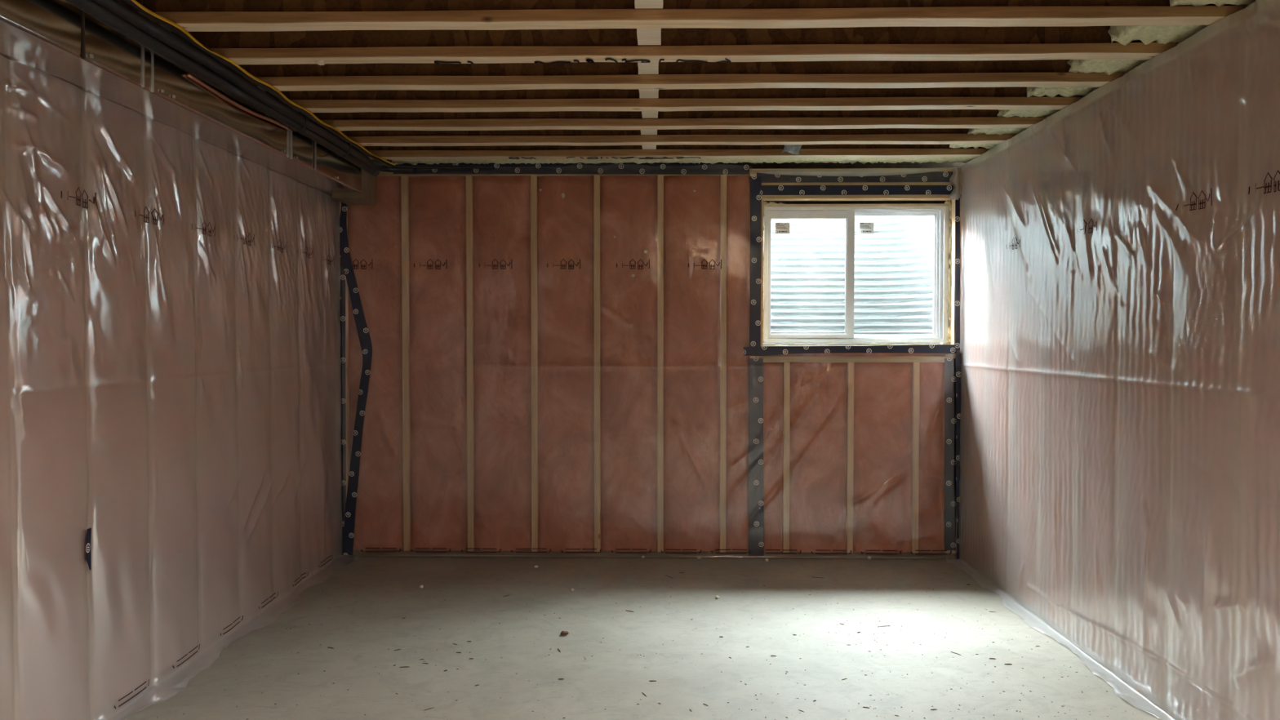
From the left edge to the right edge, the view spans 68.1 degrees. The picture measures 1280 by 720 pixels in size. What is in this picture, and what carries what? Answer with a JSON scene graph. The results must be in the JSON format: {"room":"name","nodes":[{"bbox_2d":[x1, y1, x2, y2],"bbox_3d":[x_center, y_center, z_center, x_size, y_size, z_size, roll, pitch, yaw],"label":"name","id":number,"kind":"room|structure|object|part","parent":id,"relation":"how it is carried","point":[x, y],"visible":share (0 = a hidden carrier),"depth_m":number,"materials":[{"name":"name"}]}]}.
{"room":"unfinished basement","nodes":[
{"label":"unfinished basement","id":0,"kind":"room"},
{"bbox_2d":[127,556,1161,719],"bbox_3d":[-0.026,1.443,1.829,4.560,0.120,9.180,0,1,1],"label":"floor","id":1,"kind":"structure","parent":0,"point":[469,587],"depth_m":4.33,"materials":[{"name":"concrete"}]},
{"bbox_2d":[560,631,568,635],"bbox_3d":[-0.359,1.303,4.524,0.039,0.020,0.029,0,1,1],"label":"clod","id":2,"kind":"object","parent":1,"relation":"on","point":[562,633],"visible":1,"depth_m":4.51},
{"bbox_2d":[156,572,1133,719],"bbox_3d":[0.022,1.323,4.088,3.756,0.003,3.505,0,1,1],"label":"floor grit","id":3,"kind":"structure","parent":1,"relation":"on","point":[944,572],"depth_m":4.01,"materials":[{"name":"brown wood"}]},
{"bbox_2d":[339,160,966,559],"bbox_3d":[0.057,-0.042,6.163,4.560,2.865,0.236,0,1,1],"label":"wall","id":4,"kind":"structure","parent":0,"point":[531,404],"depth_m":6.08,"materials":[{"name":"plastic"}]},
{"bbox_2d":[339,215,346,555],"bbox_3d":[-1.913,0.166,6.098,0.049,2.190,0.001,0,1,1],"label":"tape strip","id":5,"kind":"object","parent":4,"relation":"attached to","point":[342,271],"visible":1,"depth_m":6.10,"materials":[{"name":"black plastic"}]},
{"bbox_2d":[393,162,749,174],"bbox_3d":[-0.441,-1.221,6.034,2.272,0.085,0.001,0,1,1],"label":"tape strip","id":6,"kind":"object","parent":4,"relation":"attached to","point":[507,168],"visible":0.89,"depth_m":6.03,"materials":[{"name":"black plastic"}]},
{"bbox_2d":[339,202,953,559],"bbox_3d":[0.048,0.013,6.031,3.943,2.516,0.041,0,1,1],"label":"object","id":7,"kind":"object","parent":4,"relation":"attached to","point":[354,265],"depth_m":6.07,"materials":[{"name":"plastic"}]},
{"bbox_3d":[-1.819,0.080,6.079,0.206,2.360,0.003,0,1,2],"label":"tape strip","id":8,"kind":"part","parent":7,"relation":"part of","materials":[{"name":"black plastic"}]},
{"bbox_3d":[0.055,1.252,6.135,4.160,0.038,0.089,0,1,1],"label":"plate","id":9,"kind":"part","parent":4,"relation":"part of","materials":[{"name":"brown wood"}]},
{"bbox_3d":[0.055,-1.197,6.072,4.160,0.038,0.089,0,1,1],"label":"plate","id":10,"kind":"part","parent":4,"relation":"part of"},
{"bbox_2d":[391,157,975,165],"bbox_3d":[0.261,-1.330,5.899,3.678,0.196,0.299,0,1,1],"label":"foam","id":11,"kind":"object","parent":4,"relation":"attached to","point":[842,160],"visible":0.16,"depth_m":5.95,"materials":[{"name":"beige plastic"}]},
{"bbox_2d":[749,176,761,352],"bbox_3d":[0.733,-0.602,6.016,0.076,1.121,0.004,0,1,-1],"label":"tape strip","id":12,"kind":"object","parent":4,"relation":"attached to","point":[755,181],"visible":1,"depth_m":6.01,"materials":[{"name":"black plastic"}]},
{"bbox_2d":[748,358,764,555],"bbox_3d":[0.742,0.624,6.059,0.104,1.268,0.001,0,1,1],"label":"tape strip","id":13,"kind":"object","parent":4,"relation":"attached to","point":[756,516],"visible":1,"depth_m":6.06,"materials":[{"name":"black plastic"}]},
{"bbox_2d":[743,344,956,355],"bbox_3d":[1.334,-0.061,6.015,1.350,0.073,0.007,0,1,1],"label":"tape strip","id":14,"kind":"object","parent":4,"relation":"attached to","point":[939,348],"visible":1,"depth_m":6.01,"materials":[{"name":"black plastic"}]},
{"bbox_2d":[763,216,940,344],"bbox_3d":[1.395,-0.470,6.745,1.500,1.550,1.000,0,1,1],"label":"window well","id":15,"kind":"object","parent":4,"relation":"attached to","point":[893,291],"visible":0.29,"depth_m":7.18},
{"bbox_2d":[756,171,954,182],"bbox_3d":[1.364,-1.159,6.001,1.247,0.064,0.001,0,1,1],"label":"tape strip","id":16,"kind":"object","parent":4,"relation":"attached to","point":[919,176],"visible":1,"depth_m":6.00,"materials":[{"name":"black plastic"}]},
{"bbox_3d":[1.377,-0.004,6.077,1.229,0.038,0.089,0,1,1],"label":"sill plate","id":17,"kind":"part","parent":4,"relation":"part of","materials":[{"name":"beige wood"}]},
{"bbox_2d":[762,200,951,345],"bbox_3d":[1.400,-0.552,6.162,1.255,0.951,0.162,0,1,1],"label":"window","id":18,"kind":"structure","parent":4,"relation":"in","point":[941,212],"depth_m":6.12,"materials":[{"name":"white plastic"}]},
{"bbox_2d":[775,222,786,232],"bbox_3d":[0.916,-0.856,6.129,0.073,0.060,0.001,0,1,1],"label":"sticker","id":19,"kind":"object","parent":18,"relation":"attached to","point":[780,227],"depth_m":6.13,"materials":[{"name":"white paper"}]},
{"bbox_3d":[1.101,-0.552,6.137,0.567,0.824,0.030,0,1,1],"label":"sash","id":20,"kind":"part","parent":18,"relation":"part of","materials":[{"name":"glass"}]},
{"bbox_2d":[860,222,871,232],"bbox_3d":[1.466,-0.860,6.155,0.073,0.060,0.001,0,1,1],"label":"sticker","id":21,"kind":"object","parent":18,"relation":"attached to","point":[864,227],"depth_m":6.16,"materials":[{"name":"white paper"}]},
{"bbox_3d":[1.647,-0.552,6.165,0.556,0.793,0.030,0,1,1],"label":"sash","id":22,"kind":"part","parent":18,"relation":"part of","materials":[{"name":"glass"}]},
{"bbox_2d":[760,185,955,195],"bbox_3d":[1.374,-1.075,5.989,1.228,0.062,0.007,0,1,1],"label":"tape strip","id":23,"kind":"object","parent":4,"relation":"attached to","point":[765,189],"visible":1,"depth_m":5.99,"materials":[{"name":"black plastic"}]},
{"bbox_2d":[944,358,956,550],"bbox_3d":[1.976,0.603,6.035,0.082,1.226,0.001,0,1,1],"label":"tape strip","id":24,"kind":"object","parent":4,"relation":"attached to","point":[950,411],"visible":1,"depth_m":6.04,"materials":[{"name":"black plastic"}]},
{"bbox_2d":[989,2,1253,149],"bbox_3d":[2.114,0.015,1.641,0.314,2.745,8.960,0,1,1],"label":"wall","id":25,"kind":"structure","parent":0,"point":[1245,6],"depth_m":3.29,"materials":[{"name":"concrete"}]},
{"bbox_2d":[949,133,1016,149],"bbox_3d":[1.977,-1.330,5.480,0.308,0.179,0.313,0,1,1],"label":"foam","id":26,"kind":"object","parent":25,"relation":"attached to","point":[975,146],"visible":0.16,"depth_m":5.57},
{"bbox_2d":[967,115,1044,135],"bbox_3d":[1.959,-1.314,5.077,0.319,0.178,0.315,0,1,1],"label":"foam","id":27,"kind":"object","parent":25,"relation":"attached to","point":[1000,131],"visible":0.16,"depth_m":5.15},
{"bbox_2d":[996,95,1079,118],"bbox_3d":[1.957,-1.305,4.666,0.307,0.171,0.318,0,1,1],"label":"foam","id":28,"kind":"object","parent":25,"relation":"attached to","point":[1034,113],"visible":0.13,"depth_m":4.74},
{"bbox_2d":[1026,71,1120,97],"bbox_3d":[1.944,-1.295,4.266,0.322,0.179,0.321,0,1,1],"label":"foam","id":29,"kind":"object","parent":25,"relation":"attached to","point":[1051,92],"visible":0.17,"depth_m":4.34,"materials":[{"name":"beige plastic"}]},
{"bbox_2d":[1066,59,1148,75],"bbox_3d":[1.951,-1.281,3.855,0.312,0.176,0.315,0,1,1],"label":"foam","id":30,"kind":"object","parent":25,"relation":"attached to","point":[1109,67],"visible":0.2,"depth_m":3.91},
{"bbox_2d":[946,0,1279,719],"bbox_3d":[1.908,0.155,1.695,0.118,2.538,8.652,0,1,1],"label":"barrier","id":31,"kind":"object","parent":25,"relation":"attached to","point":[1119,455],"depth_m":3.74,"materials":[{"name":"plastic"}]},
{"bbox_3d":[2.001,-0.540,5.967,0.037,0.958,0.003,0,1,1],"label":"tape strip","id":32,"kind":"part","parent":31,"relation":"part of","materials":[{"name":"black plastic"}]},
{"bbox_3d":[2.022,0.635,6.007,0.053,1.354,0.003,0,1,1],"label":"tape strip","id":33,"kind":"part","parent":31,"relation":"part of","materials":[{"name":"black plastic"}]},
{"bbox_2d":[1107,25,1208,45],"bbox_3d":[1.928,-1.274,3.457,0.317,0.176,0.317,0,1,1],"label":"foam","id":34,"kind":"object","parent":25,"relation":"attached to","point":[1124,35],"visible":0.38,"depth_m":3.50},
{"bbox_2d":[1169,0,1256,7],"bbox_3d":[1.925,-1.265,3.041,0.311,0.176,0.312,0,1,1],"label":"foam","id":35,"kind":"object","parent":25,"relation":"attached to","point":[1219,3],"visible":0.93,"depth_m":3.17,"materials":[{"name":"beige plastic"}]},
{"bbox_3d":[-0.026,-1.250,1.759,4.560,0.262,9.180,0,1,1],"label":"ceiling","id":36,"kind":"structure","parent":0,"visible":0},
{"bbox_2d":[0,0,376,204],"bbox_3d":[-1.922,-0.998,1.739,0.330,0.241,8.613,0,1,1],"label":"duct","id":37,"kind":"object","parent":36,"relation":"attached to","point":[51,37],"visible":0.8,"depth_m":3.47,"materials":[{"name":"metal"}]},
{"bbox_2d":[92,0,413,172],"bbox_3d":[-1.592,-1.141,3.606,0.229,0.057,4.808,0,1,1],"label":"insulated pipe","id":38,"kind":"object","parent":36,"relation":"attached to","point":[117,7],"visible":0.92,"depth_m":3.74,"materials":[{"name":"black rubber"}]},
{"bbox_2d":[64,0,379,176],"bbox_3d":[-1.692,-1.115,3.580,0.081,0.074,4.750,0,1,1],"label":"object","id":39,"kind":"object","parent":38,"relation":"attached to","point":[90,7],"visible":0.8,"depth_m":3.55,"materials":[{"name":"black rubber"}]},
{"bbox_2d":[186,72,292,130],"bbox_3d":[-1.704,-1.095,4.106,0.029,0.042,1.001,0,1,1],"label":"tube","id":40,"kind":"object","parent":39,"relation":"attached to","point":[188,74],"visible":0.99,"depth_m":3.96,"materials":[{"name":"plastic"}]},
{"bbox_2d":[288,111,306,132],"bbox_3d":[-1.652,-1.145,4.554,0.099,0.097,0.006,0,1,1],"label":"cable tie","id":41,"kind":"object","parent":38,"relation":"attached to","point":[303,128],"visible":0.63,"depth_m":4.55,"materials":[{"name":"black plastic"}]},
{"bbox_2d":[333,142,351,157],"bbox_3d":[-1.639,-1.162,5.204,0.099,0.097,0.006,0,1,1],"label":"cable tie","id":42,"kind":"object","parent":38,"relation":"attached to","point":[348,143],"visible":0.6,"depth_m":5.20,"materials":[{"name":"black plastic"}]},
{"bbox_2d":[131,0,395,165],"bbox_3d":[-1.567,-1.160,3.698,0.085,0.022,4.593,0,1,1],"label":"cable","id":43,"kind":"object","parent":36,"relation":"attached to","point":[135,2],"visible":1,"depth_m":3.85,"materials":[{"name":"yellow plastic"}]},
{"bbox_2d":[122,0,492,168],"bbox_3d":[-1.307,-1.158,3.602,0.652,0.032,4.811,0,1,1],"label":"cable","id":44,"kind":"object","parent":36,"relation":"attached to","point":[171,28],"visible":0.92,"depth_m":4.20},
{"bbox_2d":[201,59,1124,91],"bbox_3d":[0.018,-1.299,4.082,4.060,0.244,0.089,0,1,1],"label":"joist","id":45,"kind":"object","parent":36,"relation":"attached to","point":[1045,73],"visible":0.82,"depth_m":4.06,"materials":[{"name":"brown wood"}]},
{"bbox_2d":[639,88,658,97],"bbox_3d":[0.039,-1.241,4.267,0.092,0.036,0.351,0,1,1],"label":"blocking","id":46,"kind":"object","parent":45,"relation":"attached to","point":[642,93],"visible":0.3,"depth_m":4.36,"materials":[{"name":"beige wood"}]},
{"bbox_2d":[354,144,989,159],"bbox_3d":[0.049,-1.341,5.707,4.060,0.244,0.089,0,1,1],"label":"joist","id":47,"kind":"object","parent":36,"relation":"attached to","point":[682,151],"visible":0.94,"depth_m":5.68,"materials":[{"name":"brown wood"}]},
{"bbox_2d":[781,144,801,154],"bbox_3d":[0.904,-1.256,5.627,0.127,0.064,0.043,0,2,-17],"label":"scrap","id":48,"kind":"object","parent":47,"relation":"attached to","point":[793,149],"visible":0.82,"depth_m":5.63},
{"bbox_2d":[265,86,1081,112],"bbox_3d":[0.025,-1.310,4.489,4.060,0.244,0.089,0,1,1],"label":"joist","id":49,"kind":"object","parent":36,"relation":"attached to","point":[937,98],"visible":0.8,"depth_m":4.47,"materials":[{"name":"brown wood"}]},
{"bbox_2d":[641,111,657,118],"bbox_3d":[0.048,-1.252,4.673,0.083,0.036,0.351,0,1,1],"label":"blocking","id":50,"kind":"object","parent":49,"relation":"attached to","point":[646,114],"visible":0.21,"depth_m":4.78,"materials":[{"name":"beige wood"}]},
{"bbox_2d":[171,26,1177,64],"bbox_3d":[0.010,-1.288,3.676,4.060,0.244,0.089,0,1,1],"label":"joist","id":51,"kind":"object","parent":36,"relation":"attached to","point":[1083,42],"visible":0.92,"depth_m":3.66,"materials":[{"name":"brown wood"}]},
{"bbox_2d":[315,60,324,65],"bbox_3d":[-1.251,-1.162,3.703,0.036,0.022,0.031,-1,2,-24],"label":"crumb","id":52,"kind":"object","parent":51,"relation":"hanging from","point":[318,62],"visible":1,"depth_m":3.69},
{"bbox_2d":[637,62,658,74],"bbox_3d":[0.033,-1.231,3.861,0.087,0.036,0.351,0,1,1],"label":"blocking","id":53,"kind":"object","parent":51,"relation":"attached to","point":[652,68],"visible":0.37,"depth_m":3.95,"materials":[{"name":"beige wood"}]},
{"bbox_2d":[306,109,1045,130],"bbox_3d":[0.033,-1.321,4.895,4.060,0.244,0.089,0,1,1],"label":"joist","id":54,"kind":"object","parent":36,"relation":"attached to","point":[917,118],"visible":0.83,"depth_m":4.87,"materials":[{"name":"brown wood"}]},
{"bbox_2d":[640,129,657,134],"bbox_3d":[0.047,-1.262,5.080,0.093,0.036,0.351,0,1,1],"label":"blocking","id":55,"kind":"object","parent":54,"relation":"attached to","point":[642,131],"visible":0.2,"depth_m":5.20,"materials":[{"name":"beige wood"}]},
{"bbox_2d":[340,128,1015,146],"bbox_3d":[0.041,-1.331,5.301,4.060,0.244,0.089,0,1,1],"label":"joist","id":56,"kind":"object","parent":36,"relation":"attached to","point":[872,135],"visible":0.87,"depth_m":5.28,"materials":[{"name":"brown wood"}]},
{"bbox_2d":[641,145,656,149],"bbox_3d":[0.052,-1.273,5.486,0.084,0.036,0.351,0,1,1],"label":"blocking","id":57,"kind":"object","parent":56,"relation":"attached to","point":[644,147],"visible":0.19,"depth_m":5.61,"materials":[{"name":"beige wood"}]},
{"bbox_2d":[118,0,1243,31],"bbox_3d":[0.003,-1.278,3.270,4.060,0.244,0.089,0,1,1],"label":"joist","id":58,"kind":"object","parent":36,"relation":"attached to","point":[193,15],"visible":0.87,"depth_m":3.25,"materials":[{"name":"brown wood"}]},
{"bbox_2d":[634,0,663,8],"bbox_3d":[0.027,-1.210,3.048,0.097,0.036,0.351,0,1,1],"label":"blocking","id":59,"kind":"object","parent":58,"relation":"attached to","point":[639,4],"visible":1,"depth_m":3.19,"materials":[{"name":"beige wood"}]},
{"bbox_2d":[636,28,661,44],"bbox_3d":[0.032,-1.220,3.454,0.091,0.036,0.351,0,1,1],"label":"blocking","id":60,"kind":"object","parent":58,"relation":"attached to","point":[645,36],"visible":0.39,"depth_m":3.53,"materials":[{"name":"beige wood"}]},
{"bbox_3d":[-2.171,0.013,1.722,0.314,2.745,8.960,0,1,1],"label":"wall","id":61,"kind":"structure","parent":0,"visible":0},
{"bbox_2d":[0,54,359,719],"bbox_3d":[-1.933,0.234,1.767,0.147,2.294,8.646,0,1,1],"label":"barrier","id":62,"kind":"object","parent":61,"relation":"attached to","point":[171,333],"visible":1,"depth_m":3.77,"materials":[{"name":"clear plastic"}]},
{"bbox_2d":[85,527,91,569],"bbox_3d":[-1.956,0.674,3.363,0.002,0.153,0.056,0,2,-9],"label":"tape patch","id":63,"kind":"object","parent":62,"relation":"attached to","point":[88,555],"visible":1,"depth_m":3.36,"materials":[{"name":"black plastic"}]}
]}

